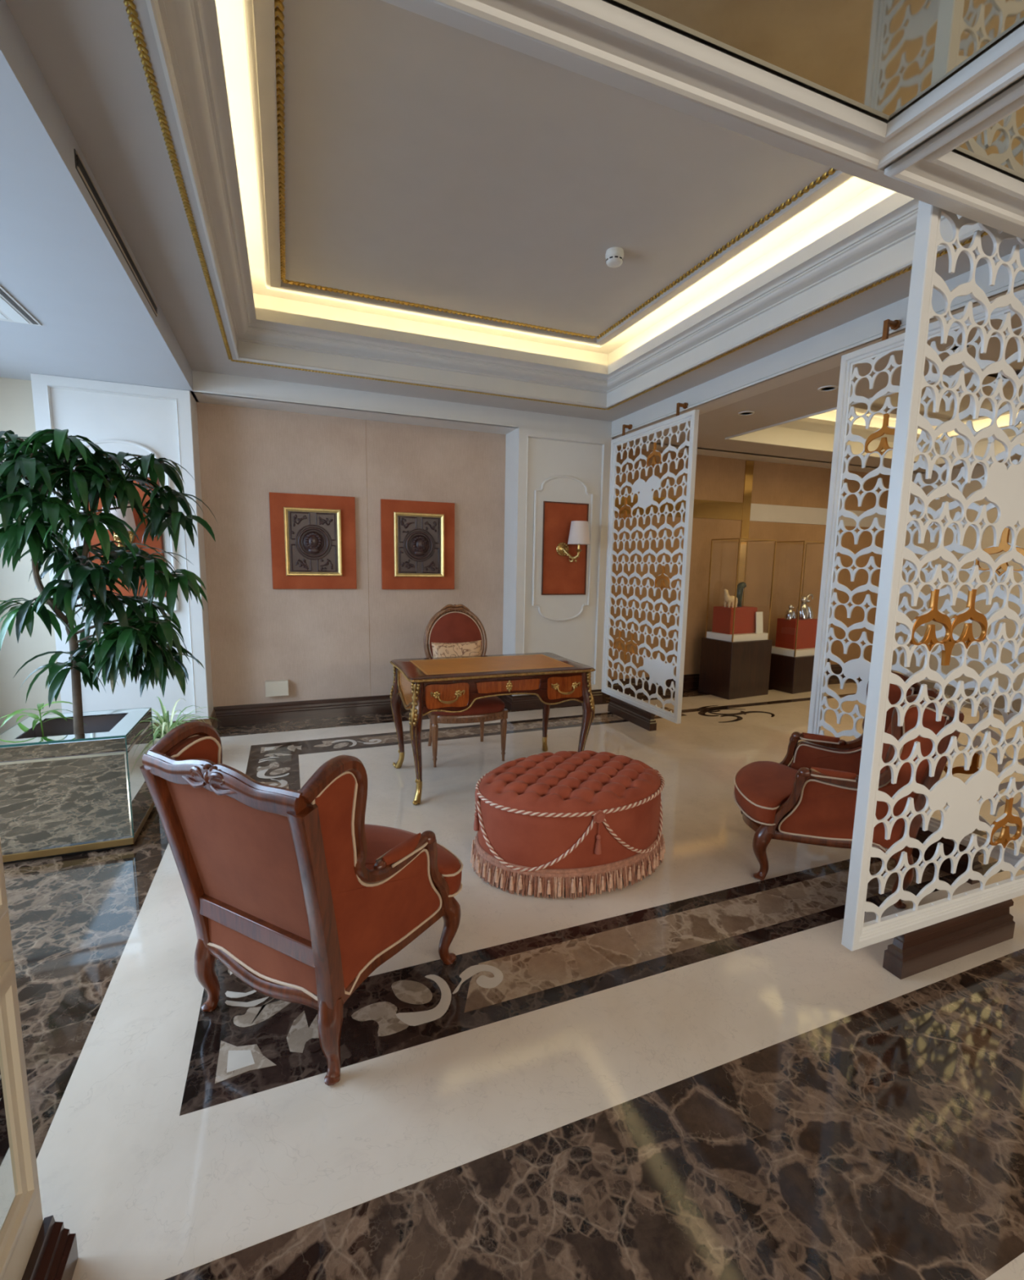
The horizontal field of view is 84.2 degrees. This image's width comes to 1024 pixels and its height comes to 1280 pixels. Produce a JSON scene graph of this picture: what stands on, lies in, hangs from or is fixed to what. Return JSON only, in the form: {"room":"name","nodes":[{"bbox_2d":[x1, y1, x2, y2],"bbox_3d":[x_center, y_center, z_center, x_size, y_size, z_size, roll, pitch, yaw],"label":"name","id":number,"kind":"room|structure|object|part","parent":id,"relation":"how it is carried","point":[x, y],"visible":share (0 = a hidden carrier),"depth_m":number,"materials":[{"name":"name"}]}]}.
{"room":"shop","nodes":[
{"label":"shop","id":0,"kind":"room"},
{"bbox_2d":[0,839,43,1279],"bbox_3d":[-0.990,0.021,0.538,0.448,2.780,0.870,-2,8,-21],"label":"wall","id":1,"kind":"structure","parent":0,"point":[21,1220],"depth_m":1.06,"materials":[{"name":"beige paint"}]},
{"bbox_2d":[21,1214,78,1279],"bbox_3d":[-0.797,1.328,0.802,0.050,0.125,0.870,-2,8,-21],"label":"baseboard","id":2,"kind":"structure","parent":1,"relation":"attached to","point":[54,1255],"depth_m":1.16,"materials":[{"name":"brown wood"}]},
{"bbox_2d":[0,377,62,734],"bbox_3d":[-4.030,-0.560,4.399,0.940,2.780,0.300,-2,8,-21],"label":"wall","id":3,"kind":"structure","parent":0,"point":[16,402],"depth_m":4.39,"materials":[{"name":"beige paint"}]},
{"bbox_2d":[0,0,198,402],"bbox_3d":[-2.771,-1.828,2.464,1.960,0.300,4.450,-2,8,-21],"label":"ceiling","id":4,"kind":"structure","parent":0,"point":[60,260],"depth_m":2.55,"materials":[{"name":"paint"}]},
{"bbox_2d":[0,284,42,326],"bbox_3d":[-2.505,-1.666,2.457,0.280,0.010,1.480,-2,8,-21],"label":"ceiling vent","id":5,"kind":"object","parent":4,"relation":"in","point":[11,310],"visible":1,"depth_m":3.01,"materials":[{"name":"white paint"}]},
{"bbox_3d":[-2.551,-1.663,2.439,0.100,0.004,1.400,-2,8,-21],"label":"blade","id":6,"kind":"part","parent":5,"relation":"part of","materials":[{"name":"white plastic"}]},
{"bbox_3d":[-2.454,-1.666,2.478,0.070,0.005,1.440,-2,8,-21],"label":"blade","id":7,"kind":"part","parent":5,"relation":"part of","materials":[{"name":"white plastic"}]},
{"bbox_2d":[74,148,157,316],"bbox_3d":[-1.757,-1.761,2.578,0.009,0.060,1.320,-2,8,-21],"label":"ceiling vent","id":8,"kind":"object","parent":4,"relation":"in","point":[80,167],"visible":1,"depth_m":2.35,"materials":[{"name":"black metal"}]},
{"bbox_2d":[30,373,213,723],"bbox_3d":[-3.084,-0.577,4.644,1.000,2.780,0.536,-2,8,-21],"label":"wall","id":9,"kind":"structure","parent":0,"point":[116,417],"depth_m":4.41,"materials":[{"name":"white paint"}]},
{"bbox_2d":[102,498,136,546],"bbox_3d":[-2.944,-0.846,4.247,0.224,0.403,0.242,-2,8,-21],"label":"wall sconce","id":10,"kind":"object","parent":9,"relation":"attached to","point":[129,519],"visible":0.34,"depth_m":4.22,"materials":[{"name":"gold metal"}]},
{"bbox_3d":[-2.939,-0.934,4.227,0.224,0.224,0.224,-2,8,-21],"label":"lamp shade","id":11,"kind":"part","parent":10,"relation":"part of","materials":[{"name":"fabric"}]},
{"bbox_3d":[-2.959,-0.741,4.295,0.060,0.181,0.147,-2,8,-21],"label":"arm","id":12,"kind":"part","parent":10,"relation":"part of","materials":[{"name":"gold metal"}]},
{"bbox_3d":[-2.982,-0.793,4.370,0.505,0.925,0.014,-2,8,-21],"label":"inset frame","id":13,"kind":"part","parent":9,"relation":"part of","materials":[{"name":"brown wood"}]},
{"bbox_2d":[3,676,1023,1279],"bbox_3d":[2.306,1.339,1.921,10.800,0.103,9.900,-2,8,-21],"label":"floor","id":14,"kind":"structure","parent":0,"point":[686,1070],"depth_m":1.70,"materials":[{"name":"stone"}]},
{"bbox_2d":[0,707,154,863],"bbox_3d":[-2.329,0.751,3.062,0.580,0.604,0.580,-2,8,-21],"label":"planter","id":15,"kind":"object","parent":14,"relation":"on","point":[63,793],"visible":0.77,"depth_m":2.83,"materials":[{"name":"silver metal"}]},
{"bbox_2d":[0,701,87,737],"bbox_3d":[-2.524,0.474,3.014,0.360,0.277,0.376,7,10,37],"label":"spider plant","id":16,"kind":"object","parent":15,"relation":"on","point":[40,706],"visible":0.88,"depth_m":3.00,"materials":[{"name":"green plant"}]},
{"bbox_3d":[-2.495,0.488,3.010,0.014,0.250,0.009,-2,8,-21],"label":"stem","id":17,"kind":"part","parent":16,"relation":"part of","materials":[{"name":"green plant"}]},
{"bbox_2d":[0,428,217,734],"bbox_3d":[-2.188,-0.209,2.973,1.184,1.654,0.769,-2,8,-21],"label":"indoor tree","id":18,"kind":"object","parent":15,"relation":"on","point":[126,647],"visible":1,"depth_m":2.85,"materials":[{"name":"green plant"}]},
{"bbox_2d":[151,696,217,744],"bbox_3d":[-2.504,0.694,4.074,0.733,0.466,0.750,5,9,29],"label":"spider plant","id":19,"kind":"object","parent":14,"relation":"on","point":[160,731],"visible":0.35,"depth_m":4.12,"materials":[{"name":"green plant"}]},
{"bbox_3d":[-2.490,0.794,4.119,0.212,0.225,0.212,-2,8,-21],"label":"pot","id":20,"kind":"part","parent":19,"relation":"part of","materials":[{"name":"white ceramic"}]},
{"bbox_2d":[139,720,462,1085],"bbox_3d":[-0.626,0.748,1.962,0.693,0.991,0.883,5,9,27],"label":"wingback armchair","id":21,"kind":"object","parent":14,"relation":"on","point":[301,899],"visible":1,"depth_m":1.66,"materials":[{"name":"brown wood"}]},
{"bbox_3d":[-1.039,0.683,1.792,0.193,0.651,0.073,-6,11,-43],"label":"post","id":22,"kind":"part","parent":21,"relation":"part of","materials":[{"name":"brown wood"}]},
{"bbox_3d":[-0.920,0.623,2.020,0.054,0.670,0.587,5,9,27],"label":"outside panel","id":23,"kind":"part","parent":21,"relation":"part of","materials":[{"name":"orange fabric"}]},
{"bbox_3d":[-0.894,0.605,2.004,0.061,0.628,0.587,5,9,27],"label":"inside panel","id":24,"kind":"part","parent":21,"relation":"part of","materials":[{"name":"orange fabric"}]},
{"bbox_3d":[-1.009,1.108,1.888,0.076,0.278,0.080,5,9,27],"label":"leg","id":25,"kind":"part","parent":21,"relation":"part of","materials":[{"name":"brown wood"}]},
{"bbox_3d":[-0.809,0.378,1.547,0.638,0.089,0.054,5,9,27],"label":"crest rail","id":26,"kind":"part","parent":21,"relation":"part of","materials":[{"name":"brown wood"}]},
{"bbox_3d":[-0.767,0.868,1.712,0.550,0.060,0.036,5,9,27],"label":"rail","id":27,"kind":"part","parent":21,"relation":"part of","materials":[{"name":"brown wood"}]},
{"bbox_3d":[-0.766,1.038,1.742,0.544,0.077,0.050,5,9,27],"label":"rail","id":28,"kind":"part","parent":21,"relation":"part of","materials":[{"name":"brown wood"}]},
{"bbox_3d":[-0.522,0.729,1.524,0.073,0.651,0.193,2,8,8],"label":"post","id":29,"kind":"part","parent":21,"relation":"part of","materials":[{"name":"brown wood"}]},
{"bbox_3d":[-0.520,1.151,1.634,0.076,0.278,0.080,5,9,27],"label":"leg","id":30,"kind":"part","parent":21,"relation":"part of","materials":[{"name":"brown wood"}]},
{"bbox_3d":[-0.396,0.670,1.748,0.054,0.670,0.587,5,9,27],"label":"outside panel","id":31,"kind":"part","parent":21,"relation":"part of","materials":[{"name":"orange fabric"}]},
{"bbox_3d":[-0.386,1.005,1.855,0.037,0.067,0.541,5,9,29],"label":"rail","id":32,"kind":"part","parent":21,"relation":"part of","materials":[{"name":"brown wood"}]},
{"bbox_2d":[364,823,462,894],"bbox_3d":[-0.590,0.861,2.052,0.682,0.147,0.706,5,9,27],"label":"seat cushion","id":33,"kind":"object","parent":21,"relation":"on","point":[446,878],"depth_m":2.07,"materials":[{"name":"red fabric"}]},
{"bbox_3d":[-0.241,1.081,2.120,0.104,0.301,0.076,-4,9,-33],"label":"leg","id":34,"kind":"part","parent":21,"relation":"part of","materials":[{"name":"brown wood"}]},
{"bbox_2d":[423,604,507,767],"bbox_3d":[-0.381,0.323,4.402,0.596,1.161,0.682,-1,8,-17],"label":"chair","id":35,"kind":"object","parent":14,"relation":"on","point":[449,624],"visible":0.69,"depth_m":4.54,"materials":[{"name":"brown wood"}]},
{"bbox_3d":[-0.656,0.680,4.585,0.048,0.395,0.102,-6,10,-40],"label":"leg","id":36,"kind":"part","parent":35,"relation":"part of","materials":[{"name":"brown wood"}]},
{"bbox_3d":[-0.564,0.736,4.141,0.060,0.400,0.058,-1,8,-17],"label":"leg","id":37,"kind":"part","parent":35,"relation":"part of","materials":[{"name":"brown wood"}]},
{"bbox_3d":[-0.458,0.021,4.620,0.528,0.585,0.140,-1,8,-17],"label":"frame","id":38,"kind":"part","parent":35,"relation":"part of","materials":[{"name":"brown wood"}]},
{"bbox_2d":[431,640,481,657],"bbox_3d":[-0.424,0.208,4.458,0.410,0.402,0.170,-1,8,-15],"label":"lumbar cushion","id":39,"kind":"object","parent":35,"relation":"on","point":[469,648],"visible":0.38,"depth_m":4.41,"materials":[{"name":"beige fabric"}]},
{"bbox_3d":[-0.372,0.537,4.388,0.592,0.063,0.589,-1,8,-17],"label":"seat rail","id":40,"kind":"part","parent":35,"relation":"part of","materials":[{"name":"brown wood"}]},
{"bbox_3d":[-0.371,0.465,4.378,0.568,0.088,0.566,-1,8,-17],"label":"seat","id":41,"kind":"part","parent":35,"relation":"part of","materials":[{"name":"brown fabric"}]},
{"bbox_3d":[-0.245,0.670,4.714,0.048,0.395,0.102,2,8,5],"label":"leg","id":42,"kind":"part","parent":35,"relation":"part of","materials":[{"name":"brown wood"}]},
{"bbox_3d":[-0.064,0.723,4.297,0.060,0.400,0.058,-1,8,-17],"label":"leg","id":43,"kind":"part","parent":35,"relation":"part of","materials":[{"name":"brown wood"}]},
{"bbox_2d":[389,652,595,804],"bbox_3d":[-0.156,0.566,4.000,1.282,0.815,0.758,-2,8,-21],"label":"writing desk","id":44,"kind":"object","parent":14,"relation":"on","point":[424,686],"visible":1,"depth_m":3.75,"materials":[{"name":"brown wood"}]},
{"bbox_3d":[-0.821,0.559,4.086,0.089,0.783,0.094,-2,8,-21],"label":"leg","id":45,"kind":"part","parent":44,"relation":"part of","materials":[{"name":"brown wood"}]},
{"bbox_3d":[-0.703,0.343,3.751,0.014,0.237,0.649,-2,8,-21],"label":"gilt frame","id":46,"kind":"part","parent":44,"relation":"part of","materials":[{"name":"brown metal"}]},
{"bbox_3d":[-0.585,0.644,3.491,0.089,0.783,0.094,-2,8,-21],"label":"leg","id":47,"kind":"part","parent":44,"relation":"part of","materials":[{"name":"brown wood"}]},
{"bbox_3d":[-0.401,0.346,3.521,0.284,0.159,0.006,-2,8,-21],"label":"drawer","id":48,"kind":"part","parent":44,"relation":"part of","materials":[{"name":"brown wood"}]},
{"bbox_3d":[-0.392,0.353,3.499,0.219,0.077,0.040,-2,8,-21],"label":"handle","id":49,"kind":"part","parent":44,"relation":"part of","materials":[{"name":"gold metal"}]},
{"bbox_3d":[-0.150,0.179,3.947,1.282,0.017,0.741,-2,8,-21],"label":"edge moulding","id":50,"kind":"part","parent":44,"relation":"part of","materials":[{"name":"brown wood"}]},
{"bbox_3d":[-0.036,0.405,3.671,1.185,0.119,0.014,-2,8,-21],"label":"apron trim","id":51,"kind":"part","parent":44,"relation":"part of","materials":[{"name":"brown metal"}]},
{"bbox_3d":[-0.019,0.297,3.666,0.454,0.078,0.006,-2,8,-21],"label":"drawer","id":52,"kind":"part","parent":44,"relation":"part of","materials":[{"name":"brown wood"}]},
{"bbox_3d":[0.272,0.519,4.513,0.089,0.783,0.094,-2,8,-21],"label":"leg","id":53,"kind":"part","parent":44,"relation":"part of","materials":[{"name":"brown wood"}]},
{"bbox_3d":[0.360,0.318,3.819,0.279,0.159,0.006,-2,8,-21],"label":"drawer","id":54,"kind":"part","parent":44,"relation":"part of","materials":[{"name":"brown wood"}]},
{"bbox_3d":[0.366,0.326,3.796,0.219,0.077,0.040,-2,8,-21],"label":"handle","id":55,"kind":"part","parent":44,"relation":"part of","materials":[{"name":"gold metal"}]},
{"bbox_3d":[0.508,0.605,3.918,0.089,0.783,0.094,-2,8,-21],"label":"leg","id":56,"kind":"part","parent":44,"relation":"part of","materials":[{"name":"brown wood"}]},
{"bbox_2d":[470,750,665,898],"bbox_3d":[0.303,0.881,2.931,1.056,0.466,0.795,-2,8,-19],"label":"tufted ottoman","id":57,"kind":"object","parent":14,"relation":"on","point":[548,821],"visible":1,"depth_m":2.62,"materials":[{"name":"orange fabric"}]},
{"bbox_3d":[0.082,0.919,2.608,0.586,0.257,0.131,4,8,20],"label":"swag cord","id":58,"kind":"part","parent":57,"relation":"part of","materials":[{"name":"fabric"}]},
{"bbox_3d":[0.307,0.728,2.909,1.017,0.019,0.753,-3,9,-24],"label":"rim cord","id":59,"kind":"part","parent":57,"relation":"part of","materials":[{"name":"beige fabric"}]},
{"bbox_3d":[0.638,0.903,2.791,0.123,0.258,0.634,7,10,36],"label":"swag cord","id":60,"kind":"part","parent":57,"relation":"part of","materials":[{"name":"beige fabric"}]},
{"bbox_2d":[600,402,698,731],"bbox_3d":[1.227,-0.613,5.236,0.112,2.835,1.255,-2,8,-21],"label":"lattice screen","id":61,"kind":"object","parent":14,"relation":"on","point":[640,713],"visible":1,"depth_m":5.12,"materials":[{"name":"white paint"}]},
{"bbox_2d":[697,537,776,699],"bbox_3d":[2.654,-0.262,6.647,0.660,1.806,0.460,-3,9,-27],"label":"display case","id":62,"kind":"object","parent":14,"relation":"on","point":[732,666],"visible":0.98,"depth_m":6.54,"materials":[{"name":"brown wood"}]},
{"bbox_2d":[711,605,756,634],"bbox_3d":[2.608,-0.239,6.643,0.430,0.300,0.260,-3,9,-27],"label":"block","id":63,"kind":"object","parent":62,"relation":"on","point":[744,616],"visible":0.87,"depth_m":6.54,"materials":[{"name":"red"}]},
{"bbox_2d":[724,589,737,607],"bbox_3d":[2.507,-0.482,6.525,0.178,0.211,0.100,-2,8,-21],"label":"animal figurine","id":64,"kind":"object","parent":63,"relation":"on","point":[728,599],"visible":0.92,"depth_m":6.49,"materials":[{"name":"beige ceramic"}]},
{"bbox_2d":[736,582,746,606],"bbox_3d":[2.681,-0.534,6.652,0.143,0.294,0.090,-2,8,-21],"label":"stone sculpture","id":65,"kind":"object","parent":63,"relation":"on","point":[741,585],"visible":0.8,"depth_m":6.61,"materials":[{"name":"green stone"}]},
{"bbox_3d":[2.660,-0.586,6.603,0.602,1.151,0.402,-3,9,-27],"label":"gilt frame","id":66,"kind":"part","parent":62,"relation":"part of","materials":[{"name":"beige metal"}]},
{"bbox_2d":[755,611,762,633],"bbox_3d":[2.885,-0.204,6.609,0.110,0.250,0.034,-3,9,-27],"label":"card","id":67,"kind":"object","parent":62,"relation":"on","point":[758,615],"visible":1,"depth_m":6.60,"materials":[{"name":"white paper"}]},
{"bbox_2d":[767,540,829,693],"bbox_3d":[3.548,-0.294,6.997,0.660,1.806,0.460,-3,9,-27],"label":"display case","id":68,"kind":"object","parent":14,"relation":"on","point":[791,670],"visible":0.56,"depth_m":6.84,"materials":[{"name":"brown wood"}]},
{"bbox_2d":[774,617,817,649],"bbox_3d":[3.541,-0.087,7.035,0.440,0.355,0.260,-3,9,-27],"label":"block","id":69,"kind":"object","parent":68,"relation":"on","point":[785,634],"visible":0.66,"depth_m":6.92,"materials":[{"name":"red"}]},
{"bbox_2d":[784,604,795,619],"bbox_3d":[3.377,-0.339,6.880,0.108,0.181,0.117,-2,8,-21],"label":"figurine","id":70,"kind":"object","parent":69,"relation":"on","point":[789,614],"visible":1,"depth_m":6.86,"materials":[{"name":"silver metal"}]},
{"bbox_2d":[795,593,813,619],"bbox_3d":[3.609,-0.412,6.957,0.242,0.312,0.184,-2,8,-21],"label":"figurine","id":71,"kind":"object","parent":69,"relation":"on","point":[806,612],"visible":0.97,"depth_m":6.91,"materials":[{"name":"silver metal"}]},
{"bbox_2d":[733,669,964,908],"bbox_3d":[1.593,0.665,2.843,0.883,0.991,0.693,4,8,23],"label":"wingback armchair","id":72,"kind":"object","parent":14,"relation":"on","point":[811,800],"visible":0.74,"depth_m":2.62,"materials":[{"name":"orange fabric"}]},
{"bbox_3d":[1.290,0.906,3.007,0.140,0.073,0.592,4,8,23],"label":"rail","id":73,"kind":"part","parent":72,"relation":"part of","materials":[{"name":"brown wood"}]},
{"bbox_3d":[1.212,1.022,2.733,0.104,0.301,0.076,0,8,-6],"label":"leg","id":74,"kind":"part","parent":72,"relation":"part of","materials":[{"name":"brown wood"}]},
{"bbox_2d":[733,760,797,826],"bbox_3d":[1.515,0.782,2.893,0.706,0.147,0.682,4,8,23],"label":"seat cushion","id":75,"kind":"object","parent":72,"relation":"on","point":[762,790],"depth_m":2.79,"materials":[{"name":"red fabric"}]},
{"bbox_3d":[1.779,0.526,3.069,0.587,0.670,0.054,4,8,23],"label":"outside panel","id":76,"kind":"part","parent":72,"relation":"part of","materials":[{"name":"orange fabric"}]},
{"bbox_3d":[1.486,0.933,2.613,0.541,0.067,0.037,4,8,22],"label":"rail","id":77,"kind":"part","parent":72,"relation":"part of","materials":[{"name":"brown wood"}]},
{"bbox_3d":[1.554,0.571,2.554,0.587,0.628,0.061,4,8,23],"label":"inside panel","id":78,"kind":"part","parent":72,"relation":"part of","materials":[{"name":"orange fabric"}]},
{"bbox_3d":[1.768,0.508,3.040,0.587,0.628,0.061,4,8,23],"label":"inside panel","id":79,"kind":"part","parent":72,"relation":"part of","materials":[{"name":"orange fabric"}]},
{"bbox_3d":[1.543,0.596,2.530,0.587,0.670,0.054,4,8,23],"label":"outside panel","id":80,"kind":"part","parent":72,"relation":"part of","materials":[{"name":"orange fabric"}]},
{"bbox_3d":[1.737,1.067,2.528,0.080,0.278,0.076,4,8,23],"label":"leg","id":81,"kind":"part","parent":72,"relation":"part of","materials":[{"name":"brown wood"}]},
{"bbox_3d":[1.784,0.644,2.435,0.193,0.651,0.073,8,11,42],"label":"post","id":82,"kind":"part","parent":72,"relation":"part of","materials":[{"name":"brown wood"}]},
{"bbox_3d":[1.975,0.277,2.625,0.054,0.089,0.638,4,8,23],"label":"crest rail","id":83,"kind":"part","parent":72,"relation":"part of","materials":[{"name":"brown wood"}]},
{"bbox_2d":[806,288,1023,884],"bbox_3d":[2.152,-0.278,2.905,0.112,2.835,1.245,-2,8,-21],"label":"lattice screen","id":84,"kind":"object","parent":14,"relation":"on","point":[855,668],"visible":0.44,"depth_m":3.05,"materials":[{"name":"white paint"}]},
{"bbox_2d":[840,200,1023,979],"bbox_3d":[1.776,-0.105,2.068,1.225,2.708,0.069,-2,8,-21],"label":"lattice screen","id":85,"kind":"object","parent":14,"relation":"on","point":[928,935],"visible":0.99,"depth_m":1.97,"materials":[{"name":"white paint"}]},
{"bbox_2d":[4,0,1023,422],"bbox_3d":[-0.060,-2.160,3.247,4.000,0.544,4.600,-2,8,-21],"label":"ceiling","id":86,"kind":"structure","parent":0,"point":[373,196],"depth_m":2.89,"materials":[{"name":"paint"}]},
{"bbox_3d":[-0.001,-2.365,3.225,2.662,0.130,2.570,-2,8,-21],"label":"field frame","id":87,"kind":"part","parent":86,"relation":"part of","materials":[{"name":"paint"}]},
{"bbox_3d":[0.011,-2.328,3.202,2.490,0.026,2.416,-2,8,-21],"label":"rope moulding","id":88,"kind":"part","parent":86,"relation":"part of","materials":[{"name":"gold metal"}]},
{"bbox_2d":[604,246,623,267],"bbox_3d":[0.620,-2.311,3.430,0.110,0.075,0.110,-2,8,-21],"label":"smoke detector","id":89,"kind":"object","parent":86,"relation":"attached to","point":[614,256],"visible":1,"depth_m":3.40,"materials":[{"name":"white plastic"}]},
{"bbox_2d":[196,402,889,706],"bbox_3d":[1.436,-0.967,6.578,8.870,3.180,0.171,-2,8,-21],"label":"wall","id":90,"kind":"structure","parent":0,"point":[326,643],"depth_m":5.51,"materials":[{"name":"beige paint"}]},
{"bbox_2d":[265,679,288,697],"bbox_3d":[-2.166,0.444,5.226,0.196,0.140,0.065,-2,8,-21],"label":"wall box","id":91,"kind":"object","parent":90,"relation":"attached to","point":[273,687],"visible":1,"depth_m":5.20,"materials":[{"name":"beige paint"}]},
{"bbox_2d":[268,492,356,589],"bbox_3d":[-1.800,-0.890,5.167,0.733,0.850,0.085,-2,8,-21],"label":"picture","id":92,"kind":"object","parent":90,"relation":"attached to","point":[313,536],"visible":1,"depth_m":5.16,"materials":[{"name":"orange fabric"}]},
{"bbox_3d":[-1.806,-0.889,5.163,0.490,0.609,0.026,-2,8,-21],"label":"frame","id":93,"kind":"part","parent":92,"relation":"part of","materials":[{"name":"gold metal"}]},
{"bbox_2d":[191,370,611,437],"bbox_3d":[-0.778,-2.128,5.347,3.910,0.180,0.515,-2,8,-21],"label":"beam","id":94,"kind":"structure","parent":90,"relation":"attached to","point":[211,388],"depth_m":4.98,"materials":[{"name":"white paint"}]},
{"bbox_2d":[380,498,454,589],"bbox_3d":[-0.903,-0.919,5.519,0.720,0.850,0.085,-2,8,-21],"label":"picture","id":95,"kind":"object","parent":90,"relation":"attached to","point":[418,537],"visible":1,"depth_m":5.51,"materials":[{"name":"orange fabric"}]},
{"bbox_3d":[-0.899,-0.922,5.518,0.492,0.615,0.026,-2,8,-21],"label":"frame","id":96,"kind":"part","parent":95,"relation":"part of","materials":[{"name":"gold metal"}]},
{"bbox_2d":[152,663,844,733],"bbox_3d":[1.028,0.576,6.351,9.900,0.172,0.360,-2,8,-21],"label":"baseboard","id":97,"kind":"structure","parent":90,"relation":"attached to","point":[232,715],"depth_m":5.46,"materials":[{"name":"brown wood"}]},
{"bbox_2d":[614,460,885,605],"bbox_3d":[3.116,-1.258,7.105,4.800,1.870,0.010,-2,8,-21],"label":"wall band","id":98,"kind":"object","parent":90,"relation":"attached to","point":[745,511],"visible":0.55,"depth_m":6.99,"materials":[{"name":"gold metal"}]},
{"bbox_2d":[613,438,923,475],"bbox_3d":[3.286,-2.277,6.945,5.070,0.180,0.500,-2,8,-21],"label":"trim","id":99,"kind":"structure","parent":90,"relation":"attached to","point":[716,453],"depth_m":6.73,"materials":[{"name":"white paint"}]},
{"bbox_2d":[610,248,1023,439],"bbox_3d":[1.797,-2.151,4.066,0.208,0.660,4.750,-2,8,-21],"label":"beam","id":100,"kind":"structure","parent":90,"relation":"attached to","point":[823,352],"depth_m":3.66,"materials":[{"name":"white paint"}]},
{"bbox_2d":[502,427,612,695],"bbox_3d":[0.429,-0.705,6.018,1.030,2.780,0.536,-2,8,-21],"label":"wall","id":101,"kind":"structure","parent":0,"point":[552,603],"depth_m":5.73,"materials":[{"name":"white paint"}]},
{"bbox_3d":[0.539,-0.921,5.748,0.500,0.925,0.014,-2,8,-21],"label":"inset frame","id":102,"kind":"part","parent":101,"relation":"part of","materials":[{"name":"brown wood"}]},
{"bbox_2d":[555,520,590,562],"bbox_3d":[0.630,-0.977,5.646,0.297,0.403,0.242,-2,8,-21],"label":"wall sconce","id":103,"kind":"object","parent":101,"relation":"attached to","point":[579,534],"visible":1,"depth_m":5.58,"materials":[{"name":"white fabric"}]},
{"bbox_3d":[0.606,-0.872,5.697,0.195,0.181,0.059,5,9,27],"label":"arm","id":104,"kind":"part","parent":103,"relation":"part of","materials":[{"name":"gold metal"}]},
{"bbox_3d":[0.669,-1.065,5.638,0.224,0.224,0.224,-2,8,-21],"label":"lamp shade","id":105,"kind":"part","parent":103,"relation":"part of","materials":[{"name":"fabric"}]},
{"bbox_2d":[379,0,1023,239],"bbox_3d":[3.976,-1.384,-0.337,9.150,0.912,5.640,-2,8,-21],"label":"ceiling","id":106,"kind":"structure","parent":0,"point":[922,100],"depth_m":1.21,"materials":[{"name":"white paint"}]},
{"bbox_2d":[631,314,1023,473],"bbox_3d":[4.171,-2.125,4.930,4.900,0.485,4.600,-2,8,-21],"label":"ceiling","id":107,"kind":"structure","parent":0,"point":[796,420],"depth_m":5.58,"materials":[{"name":"paint"}]},
{"bbox_2d":[737,411,754,415],"bbox_3d":[1.974,-1.909,4.774,0.128,0.006,0.128,-2,8,-21],"label":"recessed light","id":108,"kind":"object","parent":107,"relation":"in","point":[742,413],"visible":1,"depth_m":4.78,"materials":[{"name":"white plastic"}]},
{"bbox_2d":[817,385,837,391],"bbox_3d":[2.272,-1.808,4.076,0.128,0.006,0.128,-2,8,-21],"label":"recessed light","id":109,"kind":"object","parent":107,"relation":"in","point":[829,388],"visible":1,"depth_m":4.07,"materials":[{"name":"white plastic"}]},
{"bbox_3d":[4.204,-2.123,4.916,3.550,0.485,3.250,-2,8,-21],"label":"crown moulding","id":110,"kind":"part","parent":107,"relation":"part of","materials":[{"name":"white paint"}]},
{"bbox_3d":[4.207,-2.318,4.889,2.910,0.090,2.610,-2,8,-21],"label":"field frame","id":111,"kind":"part","parent":107,"relation":"part of","materials":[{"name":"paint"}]},
{"bbox_2d":[945,342,973,351],"bbox_3d":[2.588,-1.694,3.279,0.128,0.006,0.128,-2,8,-21],"label":"recessed light","id":112,"kind":"object","parent":107,"relation":"in","point":[955,347],"visible":0.26,"depth_m":3.27,"materials":[{"name":"white plastic"}]},
{"bbox_2d":[891,460,1023,699],"bbox_3d":[7.259,-0.576,3.637,0.200,3.400,9.950,-2,8,-21],"label":"wall","id":113,"kind":"structure","parent":0,"point":[969,541],"depth_m":7.21,"materials":[{"name":"beige paint"}]}
]}

